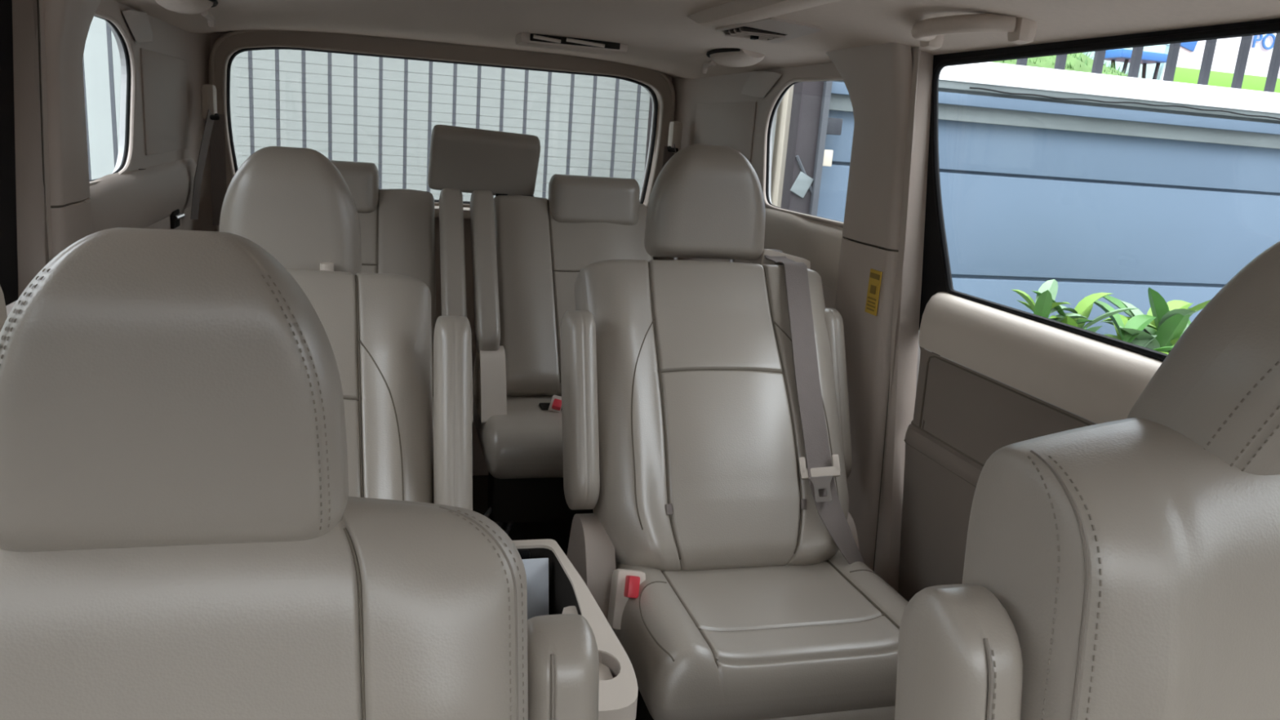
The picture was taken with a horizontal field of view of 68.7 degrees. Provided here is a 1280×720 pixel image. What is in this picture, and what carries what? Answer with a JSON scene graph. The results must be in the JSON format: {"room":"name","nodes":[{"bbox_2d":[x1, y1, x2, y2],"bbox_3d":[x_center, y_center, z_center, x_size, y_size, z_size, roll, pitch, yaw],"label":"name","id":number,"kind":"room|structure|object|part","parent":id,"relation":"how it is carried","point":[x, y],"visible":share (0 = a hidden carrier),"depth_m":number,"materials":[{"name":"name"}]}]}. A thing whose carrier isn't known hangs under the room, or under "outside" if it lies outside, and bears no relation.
{"room":"vehicle interior","nodes":[
{"label":"vehicle interior","id":0,"kind":"room"},
{"bbox_2d":[5,0,226,316],"bbox_3d":[-0.907,0.306,1.116,0.250,1.750,4.200,0,14,-15],"label":"panel","id":1,"kind":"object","parent":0,"point":[169,63],"depth_m":2.22,"materials":[{"name":"beige plastic"}]},
{"bbox_2d":[0,0,18,332],"bbox_3d":[-0.817,0.259,0.753,0.160,1.405,1.804,1,14,-13],"label":"door","id":2,"kind":"structure","parent":1,"relation":"in","point":[8,229],"depth_m":1.40,"materials":[{"name":"black plastic"}]},
{"bbox_3d":[-0.781,0.097,0.575,0.145,0.100,1.535,2,14,-10],"label":"sill","id":3,"kind":"part","parent":2,"relation":"part of","materials":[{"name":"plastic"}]},
{"bbox_2d":[12,0,101,297],"bbox_3d":[-0.978,0.045,1.628,0.090,1.385,0.512,1,14,-12],"label":"trim","id":4,"kind":"structure","parent":1,"relation":"attached to","point":[50,36],"depth_m":1.45,"materials":[{"name":"beige plastic"}]},
{"bbox_2d":[88,15,130,182],"bbox_3d":[-1.051,-0.504,1.800,0.011,0.338,0.604,0,14,-15],"label":"window","id":5,"kind":"structure","parent":1,"relation":"in","point":[117,32],"depth_m":2.03,"materials":[{"name":"black rubber"}]},
{"bbox_3d":[-1.168,-0.115,2.238,0.012,1.400,1.440,0,14,-15],"label":"quarter panel","id":6,"kind":"part","parent":1,"relation":"part of","materials":[{"name":"beige plastic"}]},
{"bbox_2d":[169,208,184,228],"bbox_3d":[-1.203,-0.368,2.440,0.031,0.045,0.075,0,14,-15],"label":"side latch","id":7,"kind":"object","parent":1,"relation":"attached to","point":[175,215],"visible":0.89,"depth_m":2.42,"materials":[{"name":"grey plastic"}]},
{"bbox_3d":[-1.292,-0.272,2.806,0.028,1.420,0.186,6,14,8],"label":"corner post","id":8,"kind":"part","parent":1,"relation":"part of","materials":[{"name":"beige plastic"}]},
{"bbox_2d":[190,84,226,225],"bbox_3d":[-1.205,-0.568,2.617,0.059,0.395,0.195,2,14,-11],"label":"belt","id":9,"kind":"object","parent":1,"relation":"hanging from","point":[214,128],"visible":0.98,"depth_m":2.65,"materials":[{"name":"fabric"}]},
{"bbox_2d":[208,30,675,475],"bbox_3d":[-0.627,-0.161,3.083,1.790,1.770,0.215,0,14,-15],"label":"wall","id":10,"kind":"structure","parent":0,"point":[223,45],"depth_m":2.89,"materials":[{"name":"beige plastic"}]},
{"bbox_2d":[472,475,507,530],"bbox_3d":[-0.138,0.938,1.279,1.700,0.040,4.600,0,14,-15],"label":"floor","id":11,"kind":"structure","parent":0,"point":[480,482],"depth_m":3.09,"materials":[{"name":"carpet"}]},
{"bbox_2d":[0,227,599,719],"bbox_3d":[-0.291,0.506,0.588,0.649,1.100,0.717,0,14,-15],"label":"seat","id":12,"kind":"object","parent":11,"relation":"on","point":[183,536],"visible":1,"depth_m":0.72,"materials":[{"name":"beige leather"}]},
{"bbox_3d":[-0.373,0.448,0.756,0.314,0.643,0.216,0,14,-15],"label":"panel","id":13,"kind":"part","parent":12,"relation":"part of","materials":[{"name":"beige leather"}]},
{"bbox_3d":[-0.088,0.413,0.930,0.076,0.332,0.110,0,14,-15],"label":"armrest","id":14,"kind":"part","parent":12,"relation":"part of","materials":[{"name":"beige leather"}]},
{"bbox_3d":[-0.077,0.422,0.889,0.076,0.332,0.117,0,14,-15],"label":"armrest","id":15,"kind":"part","parent":12,"relation":"part of","materials":[{"name":"beige leather"}]},
{"bbox_2d":[218,146,472,510],"bbox_3d":[-0.507,0.292,1.329,0.531,1.135,0.900,0,14,-15],"label":"seat","id":16,"kind":"object","parent":11,"relation":"on","point":[295,204],"visible":0.28,"depth_m":1.47,"materials":[{"name":"beige leather"}]},
{"bbox_3d":[-0.555,-0.047,1.471,0.226,0.172,0.224,0,14,-15],"label":"panel","id":17,"kind":"part","parent":16,"relation":"part of","materials":[{"name":"beige leather"}]},
{"bbox_3d":[-0.512,0.232,1.333,0.230,0.318,0.208,0,14,-15],"label":"panel","id":18,"kind":"part","parent":16,"relation":"part of","materials":[{"name":"beige leather"}]},
{"bbox_3d":[-0.288,0.101,1.433,0.056,0.322,0.167,0,14,-15],"label":"armrest","id":19,"kind":"part","parent":16,"relation":"part of","materials":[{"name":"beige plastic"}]},
{"bbox_3d":[-0.279,0.105,1.403,0.056,0.322,0.166,0,14,-15],"label":"armrest","id":20,"kind":"part","parent":16,"relation":"part of","materials":[{"name":"beige leather"}]},
{"bbox_2d":[329,160,473,437],"bbox_3d":[-0.692,0.063,2.328,0.536,1.063,0.676,0,14,-15],"label":"seat","id":21,"kind":"object","parent":11,"relation":"on","point":[397,225],"visible":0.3,"depth_m":2.41,"materials":[{"name":"beige leather"}]},
{"bbox_3d":[-0.834,-0.341,2.413,0.303,0.216,0.191,0,14,-15],"label":"panel","id":22,"kind":"part","parent":21,"relation":"part of","materials":[{"name":"beige leather"}]},
{"bbox_3d":[-0.808,-0.082,2.312,0.303,0.305,0.237,0,14,-15],"label":"panel","id":23,"kind":"part","parent":21,"relation":"part of","materials":[{"name":"grey plastic"}]},
{"bbox_3d":[-0.604,-0.185,2.417,0.153,0.485,0.379,0,14,-15],"label":"panel","id":24,"kind":"part","parent":21,"relation":"part of","materials":[{"name":"beige leather"}]},
{"bbox_3d":[-0.532,0.150,2.247,0.208,0.075,0.400,0,14,-15],"label":"cushion panel","id":25,"kind":"part","parent":21,"relation":"part of","materials":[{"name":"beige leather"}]},
{"bbox_3d":[-0.475,-0.223,2.373,0.060,0.366,0.320,0,14,-15],"label":"armrest","id":26,"kind":"part","parent":21,"relation":"part of","materials":[{"name":"grey leather"}]},
{"bbox_3d":[-0.469,-0.232,2.352,0.060,0.375,0.316,0,14,-15],"label":"armrest","id":27,"kind":"part","parent":21,"relation":"part of","materials":[{"name":"beige leather"}]},
{"bbox_2d":[427,124,653,555],"bbox_3d":[-0.235,0.009,2.455,0.616,1.173,0.706,0,14,-15],"label":"seat","id":28,"kind":"object","parent":11,"relation":"on","point":[529,252],"visible":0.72,"depth_m":2.44,"materials":[{"name":"beige leather"}]},
{"bbox_3d":[-0.398,-0.222,2.394,0.060,0.366,0.320,0,14,-15],"label":"armrest","id":29,"kind":"part","parent":28,"relation":"part of","materials":[{"name":"grey leather"}]},
{"bbox_3d":[-0.392,-0.231,2.373,0.060,0.375,0.316,0,14,-15],"label":"armrest","id":30,"kind":"part","parent":28,"relation":"part of","materials":[{"name":"beige leather"}]},
{"bbox_3d":[-0.334,0.356,2.193,0.051,0.060,0.108,10,15,23],"label":"hinge rod","id":31,"kind":"part","parent":28,"relation":"part of","materials":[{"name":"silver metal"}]},
{"bbox_3d":[-0.324,0.447,2.229,0.043,0.147,0.092,5,14,1],"label":"hinge rod","id":32,"kind":"part","parent":28,"relation":"part of","materials":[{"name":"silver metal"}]},
{"bbox_3d":[-0.288,0.152,2.314,0.213,0.075,0.400,0,14,-15],"label":"cushion panel","id":33,"kind":"part","parent":28,"relation":"part of","materials":[{"name":"beige leather"}]},
{"bbox_2d":[473,415,563,479],"bbox_3d":[-0.153,0.207,2.366,0.502,0.056,0.400,0,14,-15],"label":"cushion","id":34,"kind":"object","parent":28,"relation":"on","point":[541,465],"depth_m":2.14,"materials":[{"name":"beige leather"}]},
{"bbox_3d":[-0.308,-0.183,2.498,0.158,0.485,0.379,0,14,-15],"label":"panel","id":35,"kind":"part","parent":28,"relation":"part of","materials":[{"name":"beige leather"}]},
{"bbox_3d":[-0.140,0.456,2.499,0.382,0.300,0.340,0,14,-15],"label":"seat","id":36,"kind":"part","parent":28,"relation":"part of","materials":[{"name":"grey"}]},
{"bbox_3d":[-0.083,-0.076,2.512,0.293,0.305,0.237,0,14,-15],"label":"panel","id":37,"kind":"part","parent":28,"relation":"part of","materials":[{"name":"beige leather"}]},
{"bbox_3d":[-0.109,-0.335,2.614,0.293,0.216,0.191,0,14,-15],"label":"panel","id":38,"kind":"part","parent":28,"relation":"part of","materials":[{"name":"beige leather"}]},
{"bbox_2d":[512,538,638,719],"bbox_3d":[-0.137,0.609,1.318,0.148,0.560,0.455,0,14,-15],"label":"console","id":39,"kind":"object","parent":11,"relation":"on","point":[568,593],"visible":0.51,"depth_m":1.24,"materials":[{"name":"plastic"}]},
{"bbox_2d":[521,557,548,619],"bbox_3d":[-0.173,0.366,1.413,0.073,0.125,0.043,0,14,-15],"label":"paper sheet","id":40,"kind":"object","parent":39,"relation":"in","point":[536,570],"visible":0.29,"depth_m":1.42,"materials":[{"name":"white paper"}]},
{"bbox_2d":[560,144,908,719],"bbox_3d":[0.152,0.236,1.655,0.571,1.187,0.900,0,14,-15],"label":"seat","id":41,"kind":"object","parent":11,"relation":"on","point":[704,548],"visible":0.88,"depth_m":1.60,"materials":[{"name":"beige leather"}]},
{"bbox_3d":[-0.109,0.083,1.638,0.056,0.322,0.167,0,14,-15],"label":"armrest","id":42,"kind":"part","parent":41,"relation":"part of","materials":[{"name":"grey leather"}]},
{"bbox_3d":[-0.100,0.086,1.607,0.056,0.322,0.166,0,14,-15],"label":"armrest","id":43,"kind":"part","parent":41,"relation":"part of","materials":[{"name":"beige leather"}]},
{"bbox_3d":[0.175,0.656,1.644,0.388,0.340,0.440,0,14,-15],"label":"seat","id":44,"kind":"part","parent":41,"relation":"part of","materials":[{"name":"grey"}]},
{"bbox_3d":[0.129,-0.194,1.905,0.131,0.101,0.021,0,14,-15],"label":"headrest post","id":45,"kind":"part","parent":41,"relation":"part of","materials":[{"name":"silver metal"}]},
{"bbox_3d":[0.132,-0.089,1.780,0.245,0.183,0.214,0,14,-15],"label":"panel","id":46,"kind":"part","parent":41,"relation":"part of","materials":[{"name":"beige leather"}]},
{"bbox_3d":[0.158,0.199,1.654,0.249,0.329,0.190,0,14,-15],"label":"panel","id":47,"kind":"part","parent":41,"relation":"part of","materials":[{"name":"beige leather"}]},
{"bbox_2d":[613,629,896,719],"bbox_3d":[0.201,0.462,1.536,0.484,0.059,0.398,0,14,-15],"label":"cushion","id":48,"kind":"object","parent":41,"relation":"on","point":[869,700],"depth_m":1.34,"materials":[{"name":"beige leather"}]},
{"bbox_3d":[0.192,0.395,1.568,0.307,0.076,0.301,0,14,-15],"label":"cushion panel","id":49,"kind":"part","parent":41,"relation":"part of","materials":[{"name":"beige leather"}]},
{"bbox_2d":[750,248,810,269],"bbox_3d":[0.291,-0.192,1.955,0.116,0.079,0.082,0,14,-15],"label":"outlet","id":50,"kind":"object","parent":41,"relation":"attached to","point":[759,258],"depth_m":1.92,"materials":[{"name":"plastic"}]},
{"bbox_3d":[0.243,0.413,1.384,0.308,0.021,0.078,0,14,-15],"label":"cushion panel","id":51,"kind":"part","parent":41,"relation":"part of","materials":[{"name":"beige leather"}]},
{"bbox_3d":[0.253,0.453,1.346,0.303,0.054,0.019,0,14,-15],"label":"cushion panel","id":52,"kind":"part","parent":41,"relation":"part of","materials":[{"name":"beige leather"}]},
{"bbox_2d":[763,248,864,564],"bbox_3d":[0.304,0.079,1.785,0.113,0.519,0.497,0,14,-15],"label":"belt","id":53,"kind":"object","parent":41,"relation":"on","point":[820,472],"visible":0.98,"depth_m":1.69,"materials":[{"name":"fabric"}]},
{"bbox_3d":[0.313,0.223,1.625,0.040,0.041,0.037,6,14,6],"label":"tongue plate","id":54,"kind":"part","parent":53,"relation":"part of","materials":[{"name":"silver metal"}]},
{"bbox_3d":[0.374,0.069,1.824,0.056,0.322,0.166,0,14,-15],"label":"armrest","id":55,"kind":"part","parent":41,"relation":"part of","materials":[{"name":"beige leather"}]},
{"bbox_2d":[894,240,1279,719],"bbox_3d":[0.539,0.524,0.591,0.571,1.184,0.698,0,14,-15],"label":"seat","id":56,"kind":"object","parent":11,"relation":"on","point":[1129,568],"visible":1,"depth_m":0.68,"materials":[{"name":"beige leather"}]},
{"bbox_3d":[0.235,0.362,0.752,0.068,0.380,0.108,0,14,-15],"label":"armrest","id":57,"kind":"part","parent":56,"relation":"part of","materials":[{"name":"beige leather"}]},
{"bbox_3d":[0.247,0.372,0.711,0.068,0.380,0.115,0,14,-15],"label":"armrest","id":58,"kind":"part","parent":56,"relation":"part of","materials":[{"name":"beige leather"}]},
{"bbox_3d":[0.521,0.382,0.777,0.364,0.656,0.191,0,14,-15],"label":"panel","id":59,"kind":"part","parent":56,"relation":"part of","materials":[{"name":"beige leather"}]},
{"bbox_2d":[114,0,1279,79],"bbox_3d":[-0.149,-0.561,1.363,1.604,0.085,3.620,0,14,-15],"label":"ceiling","id":60,"kind":"structure","parent":0,"point":[659,35],"depth_m":1.93,"materials":[{"name":"fabric"}]},
{"bbox_2d":[155,0,217,26],"bbox_3d":[-0.964,-0.752,2.002,0.116,0.052,0.287,0,14,-15],"label":"handle","id":61,"kind":"object","parent":60,"relation":"attached to","point":[185,6],"visible":1,"depth_m":1.96,"materials":[{"name":"plastic"}]},
{"bbox_2d":[515,32,627,55],"bbox_3d":[-0.178,-0.830,2.454,0.285,0.030,0.122,0,14,-15],"label":"housing","id":62,"kind":"object","parent":60,"relation":"attached to","point":[523,39],"visible":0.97,"depth_m":2.41,"materials":[{"name":"plastic"}]},
{"bbox_2d":[701,48,764,73],"bbox_3d":[0.225,-0.743,2.330,0.116,0.052,0.287,0,14,-15],"label":"coat hook","id":63,"kind":"object","parent":60,"relation":"attached to","point":[731,57],"visible":0.98,"depth_m":2.26,"materials":[{"name":"plastic"}]},
{"bbox_2d":[686,0,839,26],"bbox_3d":[0.365,-0.437,1.012,0.125,0.030,1.720,0,14,-15],"label":"trim","id":64,"kind":"structure","parent":60,"relation":"attached to","point":[735,11],"depth_m":1.53,"materials":[{"name":"plastic"}]},
{"bbox_2d":[715,17,822,43],"bbox_3d":[0.255,-0.649,1.829,0.144,0.036,0.288,0,14,-15],"label":"ceiling vent","id":65,"kind":"object","parent":60,"relation":"in","point":[772,29],"visible":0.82,"depth_m":1.82,"materials":[{"name":"beige plastic"}]},
{"bbox_2d":[911,13,1036,49],"bbox_3d":[0.481,-0.502,1.427,0.104,0.043,0.240,-1,15,-21],"label":"handle","id":66,"kind":"object","parent":60,"relation":"attached to","point":[931,32],"visible":0.96,"depth_m":1.35,"materials":[{"name":"beige plastic"}]},
{"bbox_2d":[654,62,1097,424],"bbox_3d":[0.616,0.318,1.536,0.250,1.750,4.200,0,14,-15],"label":"panel","id":67,"kind":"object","parent":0,"point":[734,111],"depth_m":2.46,"materials":[{"name":"beige plastic"}]},
{"bbox_2d":[662,120,682,168],"bbox_3d":[0.115,-0.557,2.982,0.060,0.395,0.194,-1,15,-21],"label":"belt","id":68,"kind":"object","parent":67,"relation":"attached to","point":[673,146],"visible":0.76,"depth_m":2.99,"materials":[{"name":"fabric"}]},
{"bbox_3d":[0.087,-0.261,3.187,0.028,1.420,0.186,-7,17,-38],"label":"corner post","id":69,"kind":"part","parent":67,"relation":"part of","materials":[{"name":"beige plastic"}]},
{"bbox_3d":[0.270,-0.103,2.636,0.012,1.400,1.440,0,14,-15],"label":"quarter panel","id":70,"kind":"part","parent":67,"relation":"part of","materials":[{"name":"beige plastic"}]},
{"bbox_2d":[765,80,843,222],"bbox_3d":[0.405,-0.493,2.181,0.011,0.338,0.609,0,14,-15],"label":"window","id":71,"kind":"structure","parent":67,"relation":"in","point":[792,84],"depth_m":2.43,"materials":[{"name":"black rubber"}]},
{"bbox_2d":[866,271,879,311],"bbox_3d":[0.449,-0.131,1.806,0.001,0.071,0.036,0,14,-15],"label":"print","id":72,"kind":"object","parent":67,"relation":"attached to","point":[873,277],"depth_m":1.80,"materials":[{"name":"yellow paper"}]},
{"bbox_2d":[826,42,933,591],"bbox_3d":[0.438,0.077,1.934,0.091,1.385,0.542,0,14,-18],"label":"trim","id":73,"kind":"structure","parent":67,"relation":"attached to","point":[888,85],"depth_m":1.80,"materials":[{"name":"beige plastic"}]},
{"bbox_2d":[879,17,1279,601],"bbox_3d":[0.725,0.272,1.179,0.160,1.405,1.804,0,14,-18],"label":"door","id":74,"kind":"structure","parent":67,"relation":"in","point":[962,415],"depth_m":1.53,"materials":[{"name":"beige plastic"}]},
{"bbox_3d":[0.740,0.634,1.132,0.124,0.687,1.530,-1,15,-21],"label":"panel","id":75,"kind":"part","parent":74,"relation":"part of","materials":[{"name":"plastic"}]},
{"bbox_3d":[0.753,0.229,1.030,0.083,0.145,1.528,-1,15,-21],"label":"panel","id":76,"kind":"part","parent":74,"relation":"part of","materials":[{"name":"plastic"}]},
{"bbox_3d":[0.788,0.110,1.008,0.145,0.100,1.535,-1,15,-21],"label":"sill","id":77,"kind":"part","parent":74,"relation":"part of","materials":[{"name":"plastic"}]},
{"label":"outside","id":78,"kind":"structure","parent":0,"visible":0},
{"bbox_3d":[6.476,-1.473,10.588,14.000,2.120,8.200,0,14,-15],"label":"terrace","id":79,"kind":"object","parent":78,"visible":0},
{"bbox_2d":[992,51,1147,79],"bbox_3d":[2.251,-1.946,5.946,1.727,0.400,1.460,0,14,-15],"label":"grass bank","id":80,"kind":"object","parent":79,"relation":"on","point":[1079,62],"visible":0.11,"depth_m":5.50,"materials":[{"name":"green plant"}]},
{"bbox_2d":[1084,51,1094,59],"bbox_3d":[3.293,-2.208,6.847,0.070,0.600,0.070,0,14,-15],"label":"post","id":81,"kind":"object","parent":79,"relation":"on","point":[1092,54],"visible":0.02,"depth_m":6.81,"materials":[{"name":"paint"}]},
{"bbox_2d":[1082,44,1166,80],"bbox_3d":[4.020,-3.516,10.339,9.000,1.900,0.200,0,14,-15],"label":"wall","id":82,"kind":"structure","parent":79,"relation":"on","point":[1150,68],"depth_m":10.75,"materials":[{"name":"white paint"}]},
{"bbox_2d":[1104,44,1169,79],"bbox_3d":[3.636,-2.125,6.856,0.527,0.491,0.260,0,14,-15],"label":"bench","id":83,"kind":"object","parent":79,"relation":"on","point":[1124,55],"visible":0.43,"depth_m":6.75,"materials":[{"name":"blue paint"}]},
{"bbox_3d":[3.479,-2.053,6.902,0.101,0.306,0.028,-7,17,-38],"label":"leg","id":84,"kind":"part","parent":83,"relation":"part of","materials":[{"name":"grey metal"}]},
{"bbox_3d":[3.483,-2.021,6.772,0.028,0.305,0.082,17,18,42],"label":"leg","id":85,"kind":"part","parent":83,"relation":"part of","materials":[{"name":"grey metal"}]},
{"bbox_3d":[3.591,-2.210,6.821,0.420,0.060,0.260,0,14,-15],"label":"seat","id":86,"kind":"part","parent":83,"relation":"part of","materials":[{"name":"blue paint"}]},
{"bbox_3d":[3.749,-2.050,6.976,0.101,0.306,0.028,-7,17,-38],"label":"leg","id":87,"kind":"part","parent":83,"relation":"part of","materials":[{"name":"grey metal"}]},
{"bbox_3d":[3.753,-2.018,6.847,0.028,0.305,0.082,17,18,42],"label":"leg","id":88,"kind":"part","parent":83,"relation":"part of","materials":[{"name":"grey metal"}]},
{"bbox_3d":[3.755,-2.124,6.889,0.279,0.490,0.031,0,14,-15],"label":"arm","id":89,"kind":"part","parent":83,"relation":"part of","materials":[{"name":"teal paint"}]},
{"bbox_2d":[1161,33,1279,93],"bbox_3d":[6.010,-2.911,8.377,3.000,1.680,0.116,0,14,-15],"label":"sign board","id":90,"kind":"object","parent":79,"relation":"on","point":[1190,55],"visible":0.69,"depth_m":8.18,"materials":[{"name":"white"}]},
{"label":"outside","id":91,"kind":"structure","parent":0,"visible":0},
{"bbox_3d":[1.003,0.461,5.745,30.000,0.050,26.000,0,14,-15],"label":"ground","id":92,"kind":"structure","parent":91,"visible":0},
{"bbox_2d":[82,16,657,204],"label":"window","id":93,"kind":"structure","parent":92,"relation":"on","point":[101,63],"depth_m":4.54,"materials":[{"name":"clear glass"}]},
{"bbox_3d":[0.057,-0.775,4.700,0.085,2.700,0.050,0,14,-15],"label":"gate frame post","id":94,"kind":"part","parent":93,"relation":"part of","materials":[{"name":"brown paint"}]},
{"bbox_2d":[771,109,777,164],"bbox_3d":[0.622,-0.821,4.854,0.060,2.800,0.080,0,14,-15],"label":"column","id":95,"kind":"structure","parent":92,"relation":"on","point":[775,122],"depth_m":4.74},
{"bbox_2d":[770,84,794,207],"bbox_3d":[0.726,-0.813,4.852,0.085,2.800,0.120,0,14,-15],"label":"column","id":96,"kind":"structure","parent":92,"relation":"on","point":[784,113],"depth_m":4.75,"materials":[{"name":"beige paint"}]},
{"bbox_2d":[780,80,842,216],"bbox_3d":[0.792,-0.760,4.441,0.220,2.900,0.130,0,14,-15],"label":"gate post","id":97,"kind":"object","parent":92,"relation":"on","point":[806,155],"visible":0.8,"depth_m":4.34,"materials":[{"name":"grey metal"}]},
{"bbox_3d":[0.755,-0.818,4.369,0.109,0.121,0.012,0,14,-15],"label":"latch plate","id":98,"kind":"part","parent":97,"relation":"part of","materials":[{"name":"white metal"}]},
{"bbox_3d":[0.755,-0.764,4.445,0.135,2.900,0.100,0,14,-15],"label":"post","id":99,"kind":"part","parent":97,"relation":"part of","materials":[{"name":"brown paint"}]},
{"bbox_3d":[0.819,-0.747,4.398,0.030,2.900,0.030,0,14,-15],"label":"post","id":100,"kind":"part","parent":97,"relation":"part of","materials":[{"name":"grey metal"}]},
{"bbox_3d":[0.867,-0.942,4.365,0.055,0.075,0.030,0,14,-15],"label":"hinge plate","id":101,"kind":"part","parent":97,"relation":"part of","materials":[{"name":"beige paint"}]},
{"bbox_2d":[817,62,1279,335],"bbox_3d":[4.142,-0.409,5.628,7.025,2.150,0.400,0,14,-15],"label":"wall","id":102,"kind":"structure","parent":92,"relation":"on","point":[1124,200],"depth_m":4.89,"materials":[{"name":"blue paint"}]},
{"bbox_3d":[4.196,-1.222,5.455,7.025,0.075,0.350,0,14,-15],"label":"cornice","id":103,"kind":"part","parent":102,"relation":"part of","materials":[{"name":"grey concrete"}]},
{"bbox_3d":[4.206,-1.276,5.422,7.025,0.053,0.390,0,14,-15],"label":"cornice","id":104,"kind":"part","parent":102,"relation":"part of","materials":[{"name":"blue paint"}]},
{"bbox_3d":[4.210,-1.337,5.408,7.025,0.038,0.390,0,14,-15],"label":"cornice","id":105,"kind":"part","parent":102,"relation":"part of","materials":[{"name":"grey concrete"}]},
{"bbox_2d":[969,87,1279,119],"bbox_3d":[3.283,-1.287,4.943,3.540,0.026,0.008,0,14,-15],"label":"cable","id":106,"kind":"object","parent":102,"relation":"attached to","point":[986,89],"visible":1,"depth_m":4.70,"materials":[{"name":"black rubber"}]},
{"bbox_2d":[1016,32,1279,92],"bbox_3d":[3.427,-1.780,4.996,5.440,0.720,0.040,0,14,-15],"label":"iron railing","id":107,"kind":"object","parent":102,"relation":"on","point":[1245,44],"visible":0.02,"depth_m":4.91,"materials":[{"name":"grey metal"}]},
{"bbox_2d":[1012,279,1092,324],"bbox_3d":[1.911,0.186,4.606,0.471,1.153,0.366,8,14,13],"label":"leafy plant","id":108,"kind":"object","parent":92,"relation":"on","point":[1043,305],"visible":0.2,"depth_m":4.47,"materials":[{"name":"green plant"}]},
{"bbox_2d":[1017,290,1137,332],"bbox_3d":[2.068,0.214,4.606,0.517,1.121,0.443,16,18,39],"label":"leafy plant","id":109,"kind":"object","parent":92,"relation":"on","point":[1084,308],"visible":0.28,"depth_m":4.49,"materials":[{"name":"green plant"}]},
{"bbox_2d":[1093,300,1173,354],"bbox_3d":[2.280,0.273,4.523,0.550,1.077,0.651,0,14,-15],"label":"leafy plant","id":110,"kind":"object","parent":92,"relation":"on","point":[1140,322],"visible":0.2,"depth_m":4.50,"materials":[{"name":"green plant"}]},
{"bbox_2d":[1099,287,1210,352],"bbox_3d":[2.575,0.203,4.694,0.628,1.175,0.605,8,14,14],"label":"leafy plant","id":111,"kind":"object","parent":92,"relation":"on","point":[1172,317],"visible":0.5,"depth_m":4.53,"materials":[{"name":"green plant"}]},
{"bbox_2d":[1168,319,1191,351],"bbox_3d":[2.736,0.266,4.734,0.532,1.058,0.499,-6,17,-38],"label":"leafy plant","id":112,"kind":"object","parent":92,"relation":"on","point":[1188,322],"visible":0.02,"depth_m":4.80,"materials":[{"name":"green plant"}]}
]}

